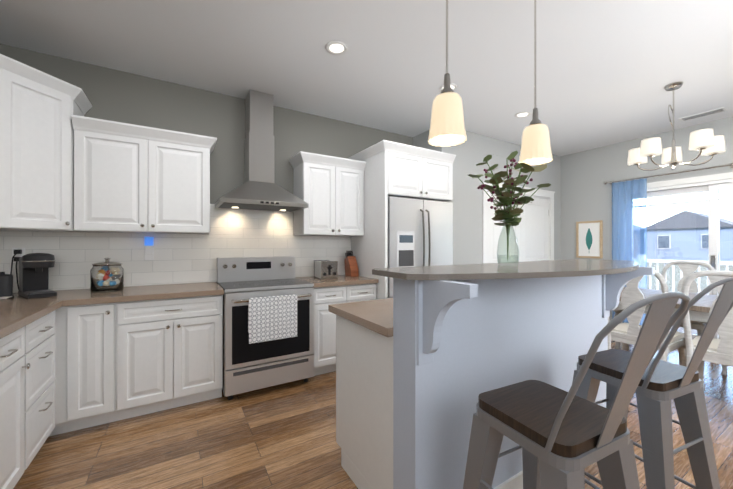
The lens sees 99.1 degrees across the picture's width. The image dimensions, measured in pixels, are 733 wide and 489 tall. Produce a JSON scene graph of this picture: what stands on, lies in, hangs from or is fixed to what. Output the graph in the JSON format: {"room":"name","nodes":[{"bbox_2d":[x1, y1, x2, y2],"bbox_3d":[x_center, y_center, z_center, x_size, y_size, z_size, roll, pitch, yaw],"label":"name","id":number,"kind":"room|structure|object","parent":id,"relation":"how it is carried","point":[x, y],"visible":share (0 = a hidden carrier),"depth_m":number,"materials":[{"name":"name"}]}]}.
{"room":"kitchen","nodes":[
{"label":"kitchen","id":0,"kind":"room"},
{"bbox_2d":[0,44,412,292],"bbox_3d":[-1.124,-0.104,3.339,4.300,2.770,0.128,0,0,-31],"label":"wall","id":1,"kind":"structure","parent":0,"point":[121,96],"depth_m":2.97,"materials":[{"name":"paint"}]},
{"bbox_2d":[10,248,25,289],"bbox_3d":[-2.626,0.192,2.326,0.108,0.336,0.060,0,0,-31],"label":"electrical outlet","id":2,"kind":"object","parent":1,"relation":"attached to","point":[17,253],"visible":0.6,"depth_m":2.34,"materials":[{"name":"white plastic"}]},
{"bbox_2d":[0,54,91,231],"bbox_3d":[-2.381,-0.626,2.133,0.658,1.050,0.658,0,0,-31],"label":"upper cabinet","id":3,"kind":"object","parent":1,"relation":"attached to","point":[38,108],"visible":1,"depth_m":2.08,"materials":[{"name":"white wood"}]},
{"bbox_2d":[71,115,216,233],"bbox_3d":[-1.805,-0.515,2.642,0.946,0.830,0.378,0,0,-31],"label":"upper cabinet","id":4,"kind":"object","parent":1,"relation":"attached to","point":[130,178],"visible":1,"depth_m":2.48,"materials":[{"name":"white wood"}]},
{"bbox_2d":[144,237,153,259],"bbox_3d":[-1.919,0.037,2.760,0.070,0.205,0.044,0,0,-31],"label":"light","id":5,"kind":"object","parent":1,"relation":"attached to","point":[148,251],"visible":0.98,"depth_m":2.75,"materials":[{"name":"white plastic"}]},
{"bbox_2d":[215,89,308,211],"bbox_3d":[-1.020,-0.920,3.042,0.780,1.135,0.501,0,0,-31],"label":"range hood","id":6,"kind":"object","parent":1,"relation":"attached to","point":[259,189],"visible":1,"depth_m":3.02,"materials":[{"name":"silver metal"}]},
{"bbox_2d":[289,151,365,235],"bbox_3d":[-0.426,-0.514,3.470,0.766,0.830,0.378,0,0,-31],"label":"upper cabinet","id":7,"kind":"object","parent":1,"relation":"attached to","point":[329,190],"visible":1,"depth_m":3.34,"materials":[{"name":"white wood"}]},
{"bbox_2d":[0,0,732,155],"bbox_3d":[1.367,-1.532,1.855,7.040,0.080,5.240,0,0,-31],"label":"ceiling","id":8,"kind":"structure","parent":0,"point":[607,71],"depth_m":2.45,"materials":[{"name":"white paint"}]},
{"bbox_2d":[326,41,347,54],"bbox_3d":[-0.225,-1.486,2.369,0.170,0.008,0.170,0,0,-31],"label":"recessed light","id":9,"kind":"object","parent":8,"relation":"in","point":[336,48],"visible":1,"depth_m":2.36,"materials":[{"name":"beige"}]},
{"bbox_2d":[428,0,466,146],"bbox_3d":[0.359,-0.976,1.395,0.167,1.028,0.165,0,0,-31],"label":"pendant light","id":10,"kind":"object","parent":8,"relation":"hanging from","point":[447,127],"visible":1,"depth_m":1.35,"materials":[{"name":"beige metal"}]},
{"bbox_2d":[439,83,457,90],"bbox_3d":[0.778,-1.485,2.971,0.170,0.008,0.170,0,0,-31],"label":"recessed light","id":11,"kind":"object","parent":8,"relation":"in","point":[454,86],"visible":0.4,"depth_m":2.95,"materials":[{"name":"beige"}]},
{"bbox_2d":[515,111,530,117],"bbox_3d":[1.790,-1.484,3.578,0.170,0.008,0.170,0,0,-31],"label":"recessed light","id":12,"kind":"object","parent":8,"relation":"in","point":[523,114],"visible":1,"depth_m":3.57,"materials":[{"name":"beige"}]},
{"bbox_2d":[519,0,552,164],"bbox_3d":[0.942,-0.976,1.745,0.167,1.028,0.165,0,0,-31],"label":"pendant light","id":13,"kind":"object","parent":8,"relation":"hanging from","point":[535,148],"visible":0.96,"depth_m":1.71,"materials":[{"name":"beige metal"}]},
{"bbox_2d":[628,81,724,170],"bbox_3d":[2.852,-1.099,2.938,0.662,0.778,0.639,0,0,-31],"label":"chandelier","id":14,"kind":"object","parent":8,"relation":"hanging from","point":[706,142],"visible":1,"depth_m":2.83,"materials":[{"name":"white glass"}]},
{"bbox_2d":[679,107,727,120],"bbox_3d":[3.836,-1.482,3.570,0.150,0.010,0.360,0,0,-31],"label":"ceiling vent","id":15,"kind":"object","parent":8,"relation":"in","point":[706,113],"visible":0.96,"depth_m":3.55,"materials":[{"name":"grey metal"}]},
{"bbox_2d":[13,340,732,488],"bbox_3d":[1.367,1.308,1.851,7.040,0.060,5.240,0,0,-31],"label":"floor","id":16,"kind":"structure","parent":0,"point":[281,436],"depth_m":1.98,"materials":[{"name":"brown wood"}]},
{"bbox_2d":[0,326,31,488],"bbox_3d":[-1.887,0.840,1.250,0.598,0.876,0.470,0,0,-31],"label":"base cabinet","id":17,"kind":"object","parent":16,"relation":"on","point":[15,350],"depth_m":1.52,"materials":[{"name":"white wood"}]},
{"bbox_2d":[32,310,59,459],"bbox_3d":[-2.143,0.841,1.677,0.598,0.876,0.525,0,0,-31],"label":"base cabinet","id":18,"kind":"object","parent":16,"relation":"on","point":[46,332],"depth_m":1.85,"materials":[{"name":"white wood"}]},
{"bbox_2d":[0,298,63,337],"bbox_3d":[-1.731,0.382,1.015,0.623,0.040,1.995,0,0,-31],"label":"countertop","id":19,"kind":"structure","parent":18,"relation":"on","point":[14,316],"depth_m":1.68,"materials":[{"name":"brown stone"}]},
{"bbox_2d":[68,302,115,431],"bbox_3d":[-2.020,0.842,2.382,0.251,0.876,0.598,0,0,-31],"label":"base cabinet","id":20,"kind":"object","parent":16,"relation":"on","point":[74,360],"depth_m":2.13,"materials":[{"name":"white wood"}]},
{"bbox_2d":[116,294,223,420],"bbox_3d":[-1.617,0.842,2.625,0.691,0.876,0.598,0,0,-31],"label":"base cabinet","id":21,"kind":"object","parent":16,"relation":"on","point":[169,351],"depth_m":2.36,"materials":[{"name":"white wood"}]},
{"bbox_2d":[0,282,223,305],"bbox_3d":[-1.992,0.384,2.385,1.586,0.040,0.623,0,0,-31],"label":"countertop","id":22,"kind":"structure","parent":21,"relation":"on","point":[188,290],"depth_m":2.32,"materials":[{"name":"brown stone"}]},
{"bbox_2d":[0,272,13,299],"bbox_3d":[-2.418,0.272,2.075,0.105,0.182,0.105,0,0,-31],"label":"milk frother","id":23,"kind":"object","parent":22,"relation":"on","point":[6,286],"visible":1,"depth_m":2.06,"materials":[{"name":"black plastic"}]},
{"bbox_2d":[18,253,56,298],"bbox_3d":[-2.385,0.210,2.252,0.438,0.305,0.168,0,0,34],"label":"coffee maker","id":24,"kind":"object","parent":22,"relation":"on","point":[34,275],"visible":1,"depth_m":2.19,"materials":[{"name":"black plastic"}]},
{"bbox_2d":[90,258,123,292],"bbox_3d":[-2.010,0.232,2.425,0.200,0.262,0.200,0,0,-31],"label":"jar","id":25,"kind":"object","parent":22,"relation":"on","point":[107,276],"visible":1,"depth_m":2.35,"materials":[{"name":"clear glass"}]},
{"bbox_2d":[217,256,313,399],"bbox_3d":[-0.948,0.705,2.928,0.756,1.150,0.710,0,0,-31],"label":"range","id":26,"kind":"object","parent":16,"relation":"on","point":[268,321],"visible":0.96,"depth_m":2.68,"materials":[{"name":"silver metal"}]},
{"bbox_2d":[295,275,377,375],"bbox_3d":[-0.343,0.823,3.369,0.727,0.915,0.632,0,0,-31],"label":"base cabinet","id":27,"kind":"object","parent":16,"relation":"on","point":[343,289],"visible":0.5,"depth_m":3.05,"materials":[{"name":"white wood"}]},
{"bbox_2d":[314,260,337,279],"bbox_3d":[-0.437,0.269,3.357,0.176,0.190,0.314,0,0,-24],"label":"toaster","id":28,"kind":"object","parent":27,"relation":"on","point":[325,269],"visible":1,"depth_m":3.24,"materials":[{"name":"silver metal"}]},
{"bbox_2d":[344,251,358,276],"bbox_3d":[-0.176,0.218,3.615,0.100,0.294,0.171,0,0,-31],"label":"knife block","id":29,"kind":"object","parent":27,"relation":"on","point":[351,266],"visible":1,"depth_m":3.58,"materials":[{"name":"brown wood"}]},
{"bbox_2d":[347,140,455,298],"bbox_3d":[0.407,0.116,3.730,1.024,2.330,0.788,0,0,-31],"label":"cabinet","id":30,"kind":"object","parent":16,"relation":"on","point":[395,169],"visible":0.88,"depth_m":3.39,"materials":[{"name":"white wood"}]},
{"bbox_2d":[388,196,452,297],"bbox_3d":[0.459,0.376,3.728,0.905,1.770,0.789,0,0,-31],"label":"refrigerator","id":31,"kind":"object","parent":16,"relation":"on","point":[420,232],"visible":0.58,"depth_m":3.40,"materials":[{"name":"grey metal"}]},
{"bbox_2d":[329,261,654,488],"bbox_3d":[0.768,0.707,1.897,1.668,1.143,1.033,0,0,-31],"label":"kitchen island","id":32,"kind":"object","parent":16,"relation":"on","point":[426,356],"depth_m":1.48,"materials":[{"name":"white wood"}]},
{"bbox_2d":[328,304,387,338],"bbox_3d":[0.667,0.384,2.065,1.720,0.040,0.625,0,0,-31],"label":"island countertop","id":33,"kind":"structure","parent":32,"relation":"on","point":[359,320],"depth_m":1.56,"materials":[{"name":"brown stone"}]},
{"bbox_2d":[372,259,654,290],"bbox_3d":[1.004,0.124,1.699,1.980,0.023,0.590,0,0,-31],"label":"island countertop","id":34,"kind":"structure","parent":32,"relation":"on","point":[469,277],"depth_m":1.40,"materials":[{"name":"stone"}]},
{"bbox_2d":[468,151,550,265],"bbox_3d":[0.727,-0.177,1.613,0.395,0.575,0.408,0,0,-31],"label":"vase","id":35,"kind":"object","parent":34,"relation":"on","point":[508,214],"visible":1,"depth_m":1.60,"materials":[{"name":"clear glass"}]},
{"bbox_2d":[463,292,689,488],"bbox_3d":[0.583,0.694,0.945,0.440,1.167,0.517,0,0,-26],"label":"stool","id":36,"kind":"object","parent":16,"relation":"on","point":[562,439],"visible":1,"depth_m":0.88,"materials":[{"name":"silver metal"}]},
{"bbox_2d":[608,270,685,366],"bbox_3d":[2.491,0.738,2.818,0.526,1.099,0.487,0,0,-31],"label":"chair","id":37,"kind":"object","parent":16,"relation":"on","point":[625,334],"visible":0.35,"depth_m":2.72,"materials":[{"name":"white wood"}]},
{"bbox_2d":[572,277,732,488],"bbox_3d":[1.157,0.694,1.296,0.440,1.167,0.517,0,0,-23],"label":"stool","id":38,"kind":"object","parent":16,"relation":"on","point":[661,385],"visible":0.75,"depth_m":1.18,"materials":[{"name":"silver metal"}]},
{"bbox_2d":[613,287,717,349],"bbox_3d":[3.146,0.898,2.919,0.950,0.765,1.800,0,0,-31],"label":"dining table","id":39,"kind":"object","parent":16,"relation":"on","point":[699,309],"visible":0.21,"depth_m":2.88,"materials":[{"name":"brown wood"}]},
{"bbox_2d":[661,261,716,335],"bbox_3d":[3.517,0.739,3.493,0.526,1.099,0.487,0,0,-31],"label":"chair","id":40,"kind":"object","parent":16,"relation":"on","point":[687,268],"visible":0.25,"depth_m":3.57,"materials":[{"name":"white wood"}]},
{"bbox_2d":[681,270,732,389],"bbox_3d":[2.762,0.737,2.368,0.546,1.099,0.499,0,0,-31],"label":"chair","id":41,"kind":"object","parent":16,"relation":"on","point":[719,351],"visible":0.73,"depth_m":2.30,"materials":[{"name":"white wood"}]},
{"bbox_2d":[718,337,726,375],"bbox_3d":[3.806,0.738,3.013,0.526,1.099,0.487,0,0,-31],"label":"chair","id":42,"kind":"object","parent":16,"relation":"on","point":[724,370],"visible":0.17,"depth_m":3.06,"materials":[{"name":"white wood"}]},
{"bbox_2d":[413,130,560,264],"bbox_3d":[2.013,-0.102,4.836,2.860,2.770,0.550,0,0,-31],"label":"wall","id":43,"kind":"structure","parent":0,"point":[472,151],"depth_m":4.19,"materials":[{"name":"grey paint"}]},
{"bbox_2d":[482,180,554,262],"bbox_3d":[2.303,0.208,4.722,1.770,2.150,0.183,0,0,-31],"label":"door","id":44,"kind":"structure","parent":43,"relation":"attached to","point":[534,230],"depth_m":4.78,"materials":[{"name":"white wood"}]},
{"bbox_2d":[561,117,732,320],"bbox_3d":[4.475,-0.104,3.398,0.120,2.770,4.450,0,0,-31],"label":"wall","id":45,"kind":"structure","parent":0,"point":[586,193],"depth_m":4.69,"materials":[{"name":"grey paint"}]},
{"bbox_2d":[576,220,602,258],"bbox_3d":[3.487,-0.077,4.899,0.028,0.580,0.360,0,0,-31],"label":"picture frame","id":46,"kind":"object","parent":45,"relation":"attached to","point":[589,239],"visible":0.98,"depth_m":4.89,"materials":[{"name":"white paper"}]},
{"bbox_2d":[604,163,732,184],"bbox_3d":[4.223,-0.919,3.616,0.086,0.060,2.524,0,0,-31],"label":"curtain rod","id":47,"kind":"object","parent":45,"relation":"attached to","point":[730,165],"visible":1,"depth_m":4.01,"materials":[{"name":"silver metal"}]},
{"bbox_2d":[612,178,646,324],"bbox_3d":[3.711,0.180,4.427,0.075,2.165,0.402,0,0,-31],"label":"curtain","id":48,"kind":"object","parent":47,"relation":"hanging from","point":[629,220],"visible":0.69,"depth_m":4.42,"materials":[{"name":"blue fabric"}]},
{"bbox_2d":[647,172,732,339],"bbox_3d":[4.224,0.219,3.801,0.134,2.125,1.990,0,0,-31],"label":"sliding glass door","id":49,"kind":"structure","parent":45,"relation":"in","point":[710,185],"depth_m":3.86,"materials":[{"name":"white plastic"}]},
{"label":"outside","id":50,"kind":"structure","parent":0,"visible":0},
{"bbox_2d":[647,210,732,334],"bbox_3d":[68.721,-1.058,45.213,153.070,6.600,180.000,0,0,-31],"label":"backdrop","id":51,"kind":"structure","parent":50,"point":[694,241],"depth_m":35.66,"materials":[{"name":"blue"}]}
]}

